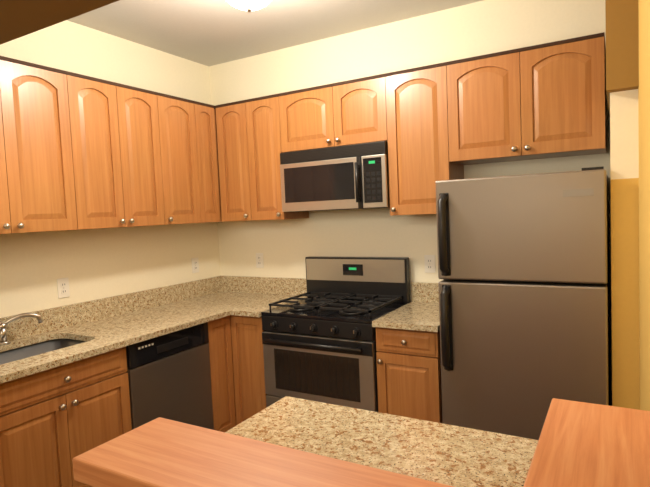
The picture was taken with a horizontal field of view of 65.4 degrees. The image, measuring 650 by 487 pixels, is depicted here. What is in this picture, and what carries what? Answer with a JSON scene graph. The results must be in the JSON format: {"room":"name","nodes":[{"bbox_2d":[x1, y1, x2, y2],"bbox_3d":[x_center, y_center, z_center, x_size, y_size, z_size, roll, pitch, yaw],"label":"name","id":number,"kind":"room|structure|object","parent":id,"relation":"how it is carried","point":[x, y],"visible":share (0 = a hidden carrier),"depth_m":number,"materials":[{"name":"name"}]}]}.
{"room":"kitchen","nodes":[
{"label":"kitchen","id":0,"kind":"room"},
{"bbox_2d":[0,0,118,44],"bbox_3d":[-0.879,-0.891,1.210,2.870,0.677,0.300,0,4,30],"label":"header beam","id":1,"kind":"structure","parent":0,"point":[18,18],"depth_m":1.23,"materials":[{"name":"paint"}]},
{"bbox_2d":[0,20,220,317],"bbox_3d":[-2.210,0.143,1.883,0.120,2.707,5.440,0,4,30],"label":"wall","id":2,"kind":"structure","parent":0,"point":[100,263],"depth_m":3.18,"materials":[{"name":"paint"}]},
{"bbox_2d":[57,277,69,298],"bbox_3d":[-1.520,0.258,2.945,0.008,0.114,0.070,0,4,30],"label":"outlet","id":3,"kind":"object","parent":2,"relation":"attached to","point":[62,283],"visible":1,"depth_m":2.94,"materials":[{"name":"white plastic"}]},
{"bbox_2d":[0,56,223,233],"bbox_3d":[-1.256,-0.513,3.067,0.346,0.826,2.098,0,4,30],"label":"upper cabinet","id":4,"kind":"object","parent":2,"relation":"attached to","point":[78,151],"visible":1,"depth_m":2.79,"materials":[{"name":"brown wood"}]},
{"bbox_2d":[191,257,198,272],"bbox_3d":[-0.988,0.166,3.866,0.008,0.114,0.070,0,4,30],"label":"outlet","id":5,"kind":"object","parent":2,"relation":"attached to","point":[195,263],"visible":1,"depth_m":3.86,"materials":[{"name":"white plastic"}]},
{"bbox_2d":[68,0,482,65],"bbox_3d":[-0.227,-1.272,0.615,4.840,0.100,5.440,0,4,30],"label":"ceiling","id":6,"kind":"structure","parent":0,"point":[205,32],"depth_m":3.12,"materials":[{"name":"paint"}]},
{"bbox_2d":[226,0,271,12],"bbox_3d":[-0.352,-1.190,2.316,0.258,0.259,0.258,0,4,30],"label":"ceiling light fixture","id":7,"kind":"object","parent":6,"relation":"attached to","point":[247,5],"depth_m":2.31,"materials":[{"name":"white glass"}]},
{"bbox_2d":[209,0,611,405],"bbox_3d":[1.212,-0.072,2.969,4.720,2.707,0.120,0,4,30],"label":"wall","id":8,"kind":"structure","parent":0,"point":[484,27],"depth_m":3.32,"materials":[{"name":"paint"}]},
{"bbox_2d":[256,253,263,267],"bbox_3d":[-0.504,0.130,3.901,0.070,0.114,0.008,0,4,30],"label":"outlet","id":9,"kind":"object","parent":8,"relation":"attached to","point":[259,256],"visible":1,"depth_m":3.90,"materials":[{"name":"white plastic"}]},
{"bbox_2d":[215,32,606,221],"bbox_3d":[0.356,-0.587,3.143,2.425,0.826,0.346,0,4,30],"label":"upper cabinet","id":10,"kind":"object","parent":8,"relation":"attached to","point":[547,100],"visible":1,"depth_m":2.86,"materials":[{"name":"brown wood"}]},
{"bbox_2d":[280,141,389,211],"bbox_3d":[0.106,-0.412,3.279,0.748,0.389,0.388,0,4,30],"label":"microwave","id":11,"kind":"object","parent":10,"relation":"attached to","point":[348,177],"visible":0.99,"depth_m":3.13,"materials":[{"name":"silver plastic"}]},
{"bbox_2d":[424,255,435,272],"bbox_3d":[0.667,0.130,3.225,0.070,0.114,0.008,0,4,30],"label":"outlet","id":12,"kind":"object","parent":8,"relation":"attached to","point":[429,260],"visible":1,"depth_m":3.22,"materials":[{"name":"white plastic"}]},
{"bbox_2d":[605,0,638,117],"bbox_3d":[1.339,-1.013,2.292,0.110,0.757,0.780,0,4,30],"label":"soffit","id":13,"kind":"structure","parent":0,"point":[622,19],"depth_m":1.97,"materials":[{"name":"paint"}]},
{"bbox_2d":[610,89,639,409],"bbox_3d":[1.417,0.334,2.399,0.098,1.950,0.720,0,4,30],"label":"wall","id":14,"kind":"structure","parent":0,"point":[624,143],"depth_m":2.07,"materials":[{"name":"paint"}]},
{"bbox_2d":[638,0,649,410],"bbox_3d":[0.379,0.124,0.387,0.120,2.707,5.200,0,4,30],"label":"wall","id":15,"kind":"structure","parent":0,"point":[643,5],"depth_m":1.62,"materials":[{"name":"paint"}]},
{"bbox_3d":[-0.106,1.528,0.789,4.840,0.100,5.440,0,4,30],"label":"floor","id":16,"kind":"structure","parent":0,"visible":0},
{"bbox_2d":[0,346,131,486],"bbox_3d":[-1.452,0.991,2.413,0.643,0.884,0.824,0,4,30],"label":"base cabinet","id":17,"kind":"object","parent":16,"relation":"on","point":[49,418],"visible":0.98,"depth_m":2.29,"materials":[{"name":"brown wood"}]},
{"bbox_2d":[126,322,213,429],"bbox_3d":[-1.097,0.938,3.026,0.594,0.880,0.589,0,4,30],"label":"dishwasher","id":18,"kind":"object","parent":16,"relation":"on","point":[169,375],"visible":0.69,"depth_m":2.86,"materials":[{"name":"black plastic"}]},
{"bbox_2d":[207,315,266,431],"bbox_3d":[-0.650,0.884,3.581,0.864,0.884,0.815,0,4,30],"label":"base cabinet","id":19,"kind":"object","parent":16,"relation":"on","point":[235,342],"visible":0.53,"depth_m":3.25,"materials":[{"name":"brown wood"}]},
{"bbox_2d":[0,276,439,383],"bbox_3d":[-0.532,0.510,2.657,1.998,0.345,2.236,0,4,30],"label":"countertop","id":20,"kind":"structure","parent":19,"relation":"on","point":[66,334],"depth_m":3.00,"materials":[{"name":"beige stone"}]},
{"bbox_2d":[0,313,42,344],"bbox_3d":[-1.597,0.419,2.616,0.246,0.180,0.059,-5,4,-33],"label":"faucet","id":21,"kind":"object","parent":20,"relation":"on","point":[4,340],"visible":1,"depth_m":2.59,"materials":[{"name":"silver metal"}]},
{"bbox_2d":[261,256,409,411],"bbox_3d":[0.078,0.715,3.211,0.760,1.205,0.650,0,4,30],"label":"stove","id":22,"kind":"object","parent":16,"relation":"on","point":[321,346],"visible":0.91,"depth_m":3.05,"materials":[{"name":"black metal"}]},
{"bbox_2d":[376,327,441,422],"bbox_3d":[0.587,0.870,2.965,0.350,0.884,0.643,0,4,30],"label":"base cabinet","id":23,"kind":"object","parent":16,"relation":"on","point":[408,361],"visible":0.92,"depth_m":2.70,"materials":[{"name":"brown wood"}]},
{"bbox_2d":[436,166,609,439],"bbox_3d":[1.027,0.490,2.552,0.706,1.654,0.809,0,4,30],"label":"refrigerator","id":24,"kind":"object","parent":16,"relation":"on","point":[523,260],"visible":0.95,"depth_m":2.24,"materials":[{"name":"silver metal"}]},
{"bbox_3d":[-0.066,0.956,0.895,0.750,1.024,0.170,0,4,30],"label":"bar","id":25,"kind":"object","parent":16,"relation":"on","visible":0},
{"bbox_2d":[72,417,453,486],"bbox_3d":[-0.097,0.421,0.869,0.770,0.045,0.215,0,4,30],"label":"wooden bar","id":26,"kind":"object","parent":25,"relation":"on","point":[160,452],"visible":1,"depth_m":0.92,"materials":[{"name":"brown wood"}]},
{"bbox_3d":[0.122,0.996,1.246,0.805,0.884,0.608,0,4,30],"label":"cabinet","id":27,"kind":"object","parent":16,"relation":"on","visible":0},
{"bbox_2d":[225,396,537,486],"bbox_3d":[0.085,0.540,1.218,0.838,0.030,0.595,0,4,30],"label":"countertop","id":28,"kind":"structure","parent":27,"relation":"on","point":[452,455],"depth_m":1.31,"materials":[{"name":"beige stone"}]},
{"bbox_3d":[0.358,0.953,0.650,0.190,1.024,1.110,0,4,30],"label":"wall","id":29,"kind":"structure","parent":0,"visible":0},
{"bbox_2d":[523,398,649,486],"bbox_3d":[0.326,0.419,0.621,0.204,0.045,1.147,0,4,30],"label":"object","id":30,"kind":"object","parent":29,"relation":"on","point":[580,444],"visible":1,"depth_m":0.92,"materials":[{"name":"brown wood"}]}
]}

